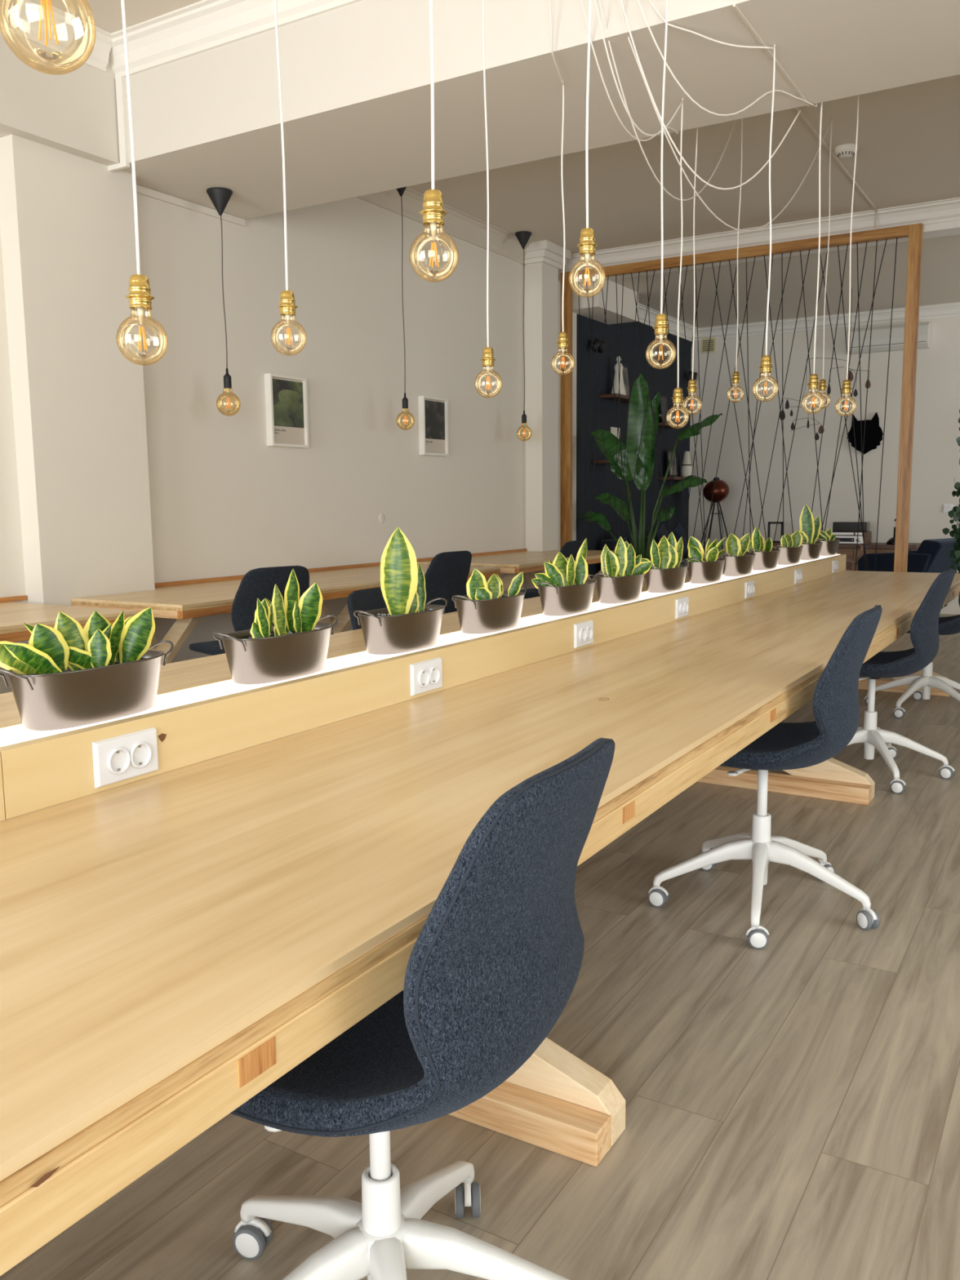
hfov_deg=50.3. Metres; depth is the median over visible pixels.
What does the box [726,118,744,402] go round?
pendant bulb
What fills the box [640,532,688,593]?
potted snake plant
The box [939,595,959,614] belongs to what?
planter box
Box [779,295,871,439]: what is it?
mobile
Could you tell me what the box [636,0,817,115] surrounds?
cord
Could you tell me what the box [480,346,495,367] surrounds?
socket
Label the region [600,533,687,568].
sofa
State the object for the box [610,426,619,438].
photo card
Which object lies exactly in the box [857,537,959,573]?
armchair
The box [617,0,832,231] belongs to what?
cord
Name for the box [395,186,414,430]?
pendant
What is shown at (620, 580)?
potted snake plant
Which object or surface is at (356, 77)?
beam
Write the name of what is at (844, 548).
sideboard
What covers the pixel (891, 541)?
telephone
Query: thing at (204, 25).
trim
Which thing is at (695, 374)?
wall spotlight
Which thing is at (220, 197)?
pendant
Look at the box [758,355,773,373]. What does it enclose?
socket
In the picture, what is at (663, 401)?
framed photo
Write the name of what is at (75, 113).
beam
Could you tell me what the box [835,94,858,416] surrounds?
pendant bulb
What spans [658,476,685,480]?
wall shelf
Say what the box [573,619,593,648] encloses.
double socket
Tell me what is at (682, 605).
outlet
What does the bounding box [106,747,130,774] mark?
outlet
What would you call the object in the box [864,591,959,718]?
office chair
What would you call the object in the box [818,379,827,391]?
socket
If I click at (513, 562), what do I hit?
table
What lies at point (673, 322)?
trim
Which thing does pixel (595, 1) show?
cord
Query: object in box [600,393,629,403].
wall shelf
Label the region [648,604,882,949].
office chair
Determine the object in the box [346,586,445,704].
office chair
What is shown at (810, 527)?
potted snake plant
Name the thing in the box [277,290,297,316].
socket
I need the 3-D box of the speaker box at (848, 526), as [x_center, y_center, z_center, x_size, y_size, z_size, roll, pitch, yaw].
[4.824,-1.472,13.278,0.420,0.125,0.220,4,9,31]
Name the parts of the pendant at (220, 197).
cord, glass stem, bulb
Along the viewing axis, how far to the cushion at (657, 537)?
12.85 m
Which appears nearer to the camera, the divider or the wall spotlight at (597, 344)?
the divider
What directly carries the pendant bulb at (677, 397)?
hanging from the ceiling
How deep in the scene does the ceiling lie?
8.46 m
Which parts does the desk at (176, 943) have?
floor rail, floor rail, floor rail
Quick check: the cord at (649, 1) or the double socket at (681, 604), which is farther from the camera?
the double socket at (681, 604)
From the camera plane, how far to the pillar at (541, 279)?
10.46 m
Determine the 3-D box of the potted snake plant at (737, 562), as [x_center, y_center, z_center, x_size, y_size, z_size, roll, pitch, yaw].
[1.373,-0.458,5.436,0.151,0.222,0.393,4,9,31]
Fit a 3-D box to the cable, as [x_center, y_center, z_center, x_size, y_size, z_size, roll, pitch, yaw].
[3.520,-3.742,9.085,0.014,0.160,0.058,4,9,31]
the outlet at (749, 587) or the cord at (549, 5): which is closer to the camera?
the cord at (549, 5)
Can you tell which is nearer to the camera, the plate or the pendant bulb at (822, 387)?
the pendant bulb at (822, 387)
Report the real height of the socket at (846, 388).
0.074 m
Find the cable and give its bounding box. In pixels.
[874,210,876,228]
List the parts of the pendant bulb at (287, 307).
cord, glass stem, bulb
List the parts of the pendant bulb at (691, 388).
bulb, cord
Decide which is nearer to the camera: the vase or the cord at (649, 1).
the cord at (649, 1)
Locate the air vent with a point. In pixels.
(704, 341)
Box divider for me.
[560,222,923,616]
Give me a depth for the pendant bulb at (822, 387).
7.07 m
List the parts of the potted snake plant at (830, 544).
planter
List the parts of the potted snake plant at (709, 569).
handle, planter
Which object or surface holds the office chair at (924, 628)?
on the floor
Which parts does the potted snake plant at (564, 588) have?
handle, planter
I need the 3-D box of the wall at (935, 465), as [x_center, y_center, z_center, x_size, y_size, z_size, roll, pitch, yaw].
[6.698,-2.345,12.600,8.800,3.620,0.150,4,9,31]
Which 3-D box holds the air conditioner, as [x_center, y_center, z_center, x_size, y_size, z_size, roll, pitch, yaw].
[5.218,-3.861,13.068,0.980,0.310,0.215,4,9,31]
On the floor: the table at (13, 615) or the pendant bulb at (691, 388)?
the table at (13, 615)
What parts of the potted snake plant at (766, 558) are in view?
planter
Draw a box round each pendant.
[206,187,240,416]
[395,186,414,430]
[515,231,532,440]
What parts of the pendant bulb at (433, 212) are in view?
cord, glass stem, bulb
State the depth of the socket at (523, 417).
9.96 m
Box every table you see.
[0,595,137,642]
[71,562,500,664]
[416,548,614,591]
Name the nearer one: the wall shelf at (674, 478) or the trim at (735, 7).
the trim at (735, 7)
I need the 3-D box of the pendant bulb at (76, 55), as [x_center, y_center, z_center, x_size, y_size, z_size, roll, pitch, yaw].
[-0.544,-1.695,1.135,0.113,1.995,0.113,1,8,9]
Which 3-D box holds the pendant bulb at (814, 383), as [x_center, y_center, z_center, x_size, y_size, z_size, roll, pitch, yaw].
[1.701,-2.205,5.116,0.113,2.102,0.113,0,8,7]
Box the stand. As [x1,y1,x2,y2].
[767,521,782,542]
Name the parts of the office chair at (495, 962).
height lever, leg, leg, leg, leg, leg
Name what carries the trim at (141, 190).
attached to the wall at (224, 501)
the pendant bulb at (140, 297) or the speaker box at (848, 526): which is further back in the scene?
the speaker box at (848, 526)
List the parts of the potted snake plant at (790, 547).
planter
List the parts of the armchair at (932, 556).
armrest, backrest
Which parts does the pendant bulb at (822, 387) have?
bulb, cord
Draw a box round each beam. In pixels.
[0,31,119,165]
[120,0,959,219]
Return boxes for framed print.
[264,373,309,448]
[417,395,448,456]
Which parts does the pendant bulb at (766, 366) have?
bulb, glass stem, cord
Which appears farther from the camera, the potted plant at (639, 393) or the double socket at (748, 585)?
the potted plant at (639, 393)
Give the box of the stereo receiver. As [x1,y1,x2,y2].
[831,531,871,544]
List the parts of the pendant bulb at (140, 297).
cord, glass stem, bulb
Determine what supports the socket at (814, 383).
attached to the pendant bulb at (814, 383)
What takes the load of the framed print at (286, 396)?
attached to the wall at (224, 501)
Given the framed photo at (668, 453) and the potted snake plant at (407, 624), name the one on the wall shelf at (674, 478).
the framed photo at (668, 453)
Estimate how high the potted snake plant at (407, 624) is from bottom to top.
0.336 m
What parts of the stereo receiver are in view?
panel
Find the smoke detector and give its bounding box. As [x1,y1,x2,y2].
[834,143,857,158]
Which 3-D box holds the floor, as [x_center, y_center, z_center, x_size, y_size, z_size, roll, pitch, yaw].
[2.312,0.529,5.595,8.900,0.100,17.350,4,9,31]
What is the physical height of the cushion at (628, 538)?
0.502 m
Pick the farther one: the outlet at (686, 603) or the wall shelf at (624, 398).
the wall shelf at (624, 398)
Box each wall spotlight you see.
[590,338,604,353]
[684,370,697,381]
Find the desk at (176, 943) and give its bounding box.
[0,554,959,1275]
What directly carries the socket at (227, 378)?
attached to the pendant at (220, 197)
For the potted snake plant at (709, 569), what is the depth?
4.93 m
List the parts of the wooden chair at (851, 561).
armrest, leg, rail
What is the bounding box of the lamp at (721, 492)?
[700,477,728,555]
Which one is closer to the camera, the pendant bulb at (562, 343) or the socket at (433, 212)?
the socket at (433, 212)
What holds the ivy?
in the planter box at (953, 607)
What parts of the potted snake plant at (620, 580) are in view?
handle, planter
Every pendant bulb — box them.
[0,0,96,75]
[115,0,168,365]
[271,0,306,355]
[409,0,458,282]
[474,0,502,398]
[551,80,574,375]
[568,0,605,297]
[645,0,675,368]
[666,97,688,428]
[682,127,702,414]
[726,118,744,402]
[752,44,778,401]
[801,102,824,413]
[814,119,832,408]
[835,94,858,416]
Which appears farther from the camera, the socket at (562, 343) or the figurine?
the figurine
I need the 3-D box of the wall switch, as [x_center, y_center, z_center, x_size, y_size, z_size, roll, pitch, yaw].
[5.972,-1.680,13.036,0.110,0.104,0.018,4,9,31]
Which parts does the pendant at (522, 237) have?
cord, bulb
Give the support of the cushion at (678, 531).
on the sofa
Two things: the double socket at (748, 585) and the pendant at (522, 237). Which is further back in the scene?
the pendant at (522, 237)
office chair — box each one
[189,565,313,742]
[230,737,615,1279]
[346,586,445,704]
[424,550,471,613]
[519,539,588,598]
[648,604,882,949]
[846,568,955,794]
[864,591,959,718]
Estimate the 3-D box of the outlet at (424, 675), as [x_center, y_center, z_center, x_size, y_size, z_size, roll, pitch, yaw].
[-0.152,0.102,2.737,0.014,0.049,0.049,4,9,31]
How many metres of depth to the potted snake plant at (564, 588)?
3.63 m
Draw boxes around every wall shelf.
[592,459,610,464]
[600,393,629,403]
[657,422,683,428]
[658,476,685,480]
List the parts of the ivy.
stem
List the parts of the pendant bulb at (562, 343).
cord, bulb, glass stem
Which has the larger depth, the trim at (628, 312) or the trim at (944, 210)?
the trim at (628, 312)
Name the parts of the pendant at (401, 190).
cord, bulb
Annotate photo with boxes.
[622,364,630,395]
[659,394,668,422]
[666,449,677,476]
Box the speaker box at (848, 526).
[832,521,870,532]
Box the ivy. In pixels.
[942,409,959,573]
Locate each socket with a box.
[91,727,158,788]
[125,274,154,311]
[223,368,231,388]
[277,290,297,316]
[402,392,408,408]
[409,657,442,696]
[419,189,447,226]
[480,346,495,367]
[521,410,526,423]
[556,332,569,349]
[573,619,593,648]
[577,227,597,256]
[653,313,669,335]
[671,387,684,403]
[675,596,688,618]
[686,379,697,393]
[731,371,740,383]
[744,580,754,599]
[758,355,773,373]
[794,568,802,584]
[807,373,819,389]
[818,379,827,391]
[831,559,838,573]
[840,379,852,394]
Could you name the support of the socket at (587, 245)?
attached to the pendant bulb at (587, 245)
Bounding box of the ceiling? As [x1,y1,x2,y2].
[40,0,959,328]
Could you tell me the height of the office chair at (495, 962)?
0.934 m
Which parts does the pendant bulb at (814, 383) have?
bulb, cord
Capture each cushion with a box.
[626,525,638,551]
[654,523,668,545]
[672,522,687,556]
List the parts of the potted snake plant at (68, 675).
handle, planter, handle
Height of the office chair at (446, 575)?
0.934 m
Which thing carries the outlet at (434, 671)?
attached to the double socket at (425, 676)
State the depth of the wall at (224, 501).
7.90 m
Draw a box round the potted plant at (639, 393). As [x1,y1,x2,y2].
[580,373,722,577]
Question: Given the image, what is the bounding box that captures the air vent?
[701,337,715,353]
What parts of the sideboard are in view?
door, door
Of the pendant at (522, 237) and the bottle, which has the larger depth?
the bottle
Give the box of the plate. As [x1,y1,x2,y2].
[378,512,385,523]
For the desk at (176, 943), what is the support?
on the floor
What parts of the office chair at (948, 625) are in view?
leg, leg, leg, leg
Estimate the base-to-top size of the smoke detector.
0.065 m
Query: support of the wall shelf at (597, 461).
attached to the wall at (224, 501)
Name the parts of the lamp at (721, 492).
leg, leg, lamp shade, leg, leg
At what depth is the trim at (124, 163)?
5.72 m
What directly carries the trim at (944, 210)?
attached to the wall at (224, 501)
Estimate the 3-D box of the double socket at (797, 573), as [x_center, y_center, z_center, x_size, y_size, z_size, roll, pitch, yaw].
[1.921,-0.383,6.155,0.017,0.086,0.145,4,9,31]
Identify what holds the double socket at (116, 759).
attached to the desk at (176, 943)
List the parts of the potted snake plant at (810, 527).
planter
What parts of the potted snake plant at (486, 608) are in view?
handle, planter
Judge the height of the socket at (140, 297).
0.074 m
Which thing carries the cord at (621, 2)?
hanging from the ceiling
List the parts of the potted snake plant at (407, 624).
handle, planter, handle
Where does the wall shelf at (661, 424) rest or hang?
attached to the wall at (224, 501)
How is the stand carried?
on the sideboard
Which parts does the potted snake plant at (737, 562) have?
planter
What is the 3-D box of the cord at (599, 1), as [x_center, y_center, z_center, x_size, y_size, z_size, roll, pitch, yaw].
[0.993,-2.764,5.194,0.008,0.997,3.125,3,9,26]
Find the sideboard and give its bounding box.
[745,541,920,583]
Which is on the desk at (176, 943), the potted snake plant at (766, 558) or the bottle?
the potted snake plant at (766, 558)
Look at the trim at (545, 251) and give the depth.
10.16 m
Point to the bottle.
(660, 413)
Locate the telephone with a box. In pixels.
[886,518,896,544]
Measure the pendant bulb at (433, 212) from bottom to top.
2.027 m
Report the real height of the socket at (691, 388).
0.074 m
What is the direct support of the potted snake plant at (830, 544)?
on the desk at (176, 943)
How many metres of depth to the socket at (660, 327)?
3.80 m
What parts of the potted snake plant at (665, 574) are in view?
handle, planter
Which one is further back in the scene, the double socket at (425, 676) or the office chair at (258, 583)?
the office chair at (258, 583)
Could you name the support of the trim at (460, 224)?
attached to the wall at (224, 501)
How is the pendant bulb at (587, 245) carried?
hanging from the ceiling
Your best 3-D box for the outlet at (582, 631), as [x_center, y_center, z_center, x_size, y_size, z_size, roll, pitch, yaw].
[0.358,-0.017,3.578,0.014,0.049,0.049,4,9,31]
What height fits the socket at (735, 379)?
0.074 m
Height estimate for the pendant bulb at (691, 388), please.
2.051 m
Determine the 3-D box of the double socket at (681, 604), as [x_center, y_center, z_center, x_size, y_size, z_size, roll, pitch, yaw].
[0.883,-0.141,4.446,0.017,0.086,0.145,4,9,31]
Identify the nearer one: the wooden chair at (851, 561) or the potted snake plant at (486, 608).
the potted snake plant at (486, 608)
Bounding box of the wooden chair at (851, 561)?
[845,544,863,570]
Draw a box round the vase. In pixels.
[680,451,693,476]
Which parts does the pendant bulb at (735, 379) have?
bulb, cord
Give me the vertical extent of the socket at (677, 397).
0.074 m
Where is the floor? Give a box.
[0,604,959,1279]
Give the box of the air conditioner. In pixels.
[846,321,931,354]
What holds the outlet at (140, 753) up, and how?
attached to the double socket at (116, 759)
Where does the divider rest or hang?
on the floor
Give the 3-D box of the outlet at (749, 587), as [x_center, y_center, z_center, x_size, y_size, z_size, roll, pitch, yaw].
[1.392,-0.259,5.281,0.014,0.049,0.049,4,9,31]
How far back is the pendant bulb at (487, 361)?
4.12 m
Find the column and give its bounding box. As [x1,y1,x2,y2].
[0,133,157,639]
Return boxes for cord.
[548,0,564,84]
[580,0,678,141]
[594,0,683,136]
[598,0,736,200]
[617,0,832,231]
[619,0,800,190]
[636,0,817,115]
[648,0,774,48]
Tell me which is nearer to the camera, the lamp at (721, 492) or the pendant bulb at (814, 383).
the pendant bulb at (814, 383)
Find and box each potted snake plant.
[0,607,173,731]
[212,568,337,684]
[353,526,447,654]
[451,568,526,634]
[531,537,595,616]
[594,536,652,604]
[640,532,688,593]
[685,536,727,583]
[720,533,755,576]
[747,526,780,570]
[773,530,803,564]
[795,504,822,559]
[815,528,839,555]
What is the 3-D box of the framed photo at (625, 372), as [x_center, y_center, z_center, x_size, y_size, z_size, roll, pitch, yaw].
[1.753,-3.141,12.419,0.072,0.400,0.260,4,9,31]
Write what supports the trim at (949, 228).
attached to the wall at (224, 501)
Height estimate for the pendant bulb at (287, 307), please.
2.061 m
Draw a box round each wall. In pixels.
[0,193,691,693]
[688,316,959,573]
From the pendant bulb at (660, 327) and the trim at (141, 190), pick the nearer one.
the pendant bulb at (660, 327)
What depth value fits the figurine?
12.07 m
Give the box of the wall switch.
[942,504,952,512]
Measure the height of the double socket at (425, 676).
0.086 m
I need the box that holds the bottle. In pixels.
[658,404,662,422]
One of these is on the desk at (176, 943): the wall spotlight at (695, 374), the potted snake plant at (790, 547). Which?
the potted snake plant at (790, 547)
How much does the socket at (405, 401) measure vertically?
0.122 m
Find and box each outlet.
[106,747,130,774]
[128,742,151,768]
[417,669,430,687]
[429,666,439,684]
[578,627,586,642]
[586,626,592,640]
[679,602,684,613]
[684,601,688,613]
[747,585,751,594]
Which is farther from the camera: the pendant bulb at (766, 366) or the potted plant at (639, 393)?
the potted plant at (639, 393)
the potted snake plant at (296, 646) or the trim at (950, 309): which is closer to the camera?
the potted snake plant at (296, 646)
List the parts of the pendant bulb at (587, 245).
bulb, glass stem, cord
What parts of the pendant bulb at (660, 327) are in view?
bulb, glass stem, cord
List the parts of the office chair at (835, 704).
leg, leg, height lever, leg, leg, leg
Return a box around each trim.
[18,0,112,71]
[107,75,129,171]
[108,0,362,77]
[136,184,245,226]
[355,186,531,264]
[524,240,571,270]
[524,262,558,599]
[558,197,959,274]
[558,220,959,284]
[572,280,638,324]
[638,302,698,342]
[692,302,959,341]
[733,4,876,210]
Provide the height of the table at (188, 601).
0.757 m
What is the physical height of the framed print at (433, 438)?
0.500 m
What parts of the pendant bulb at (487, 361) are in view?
cord, bulb, glass stem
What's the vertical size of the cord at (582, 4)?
0.848 m
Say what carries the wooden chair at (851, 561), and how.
on the floor
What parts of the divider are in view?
post, rail, post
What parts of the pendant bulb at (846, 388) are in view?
bulb, cord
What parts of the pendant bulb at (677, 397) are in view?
bulb, cord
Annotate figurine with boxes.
[611,355,626,395]
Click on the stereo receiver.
(848, 538)
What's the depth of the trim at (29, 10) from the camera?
5.33 m
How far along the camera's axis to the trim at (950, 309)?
13.46 m
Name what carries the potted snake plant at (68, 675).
on the desk at (176, 943)
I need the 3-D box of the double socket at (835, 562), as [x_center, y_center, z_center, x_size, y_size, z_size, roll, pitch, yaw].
[2.442,-0.505,7.013,0.017,0.086,0.145,4,9,31]
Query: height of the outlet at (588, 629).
0.049 m
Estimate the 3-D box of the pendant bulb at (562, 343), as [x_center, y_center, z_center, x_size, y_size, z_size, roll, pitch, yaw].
[0.389,-1.916,4.785,0.113,1.319,0.113,-7,10,-41]
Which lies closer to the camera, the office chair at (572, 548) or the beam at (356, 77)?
the beam at (356, 77)

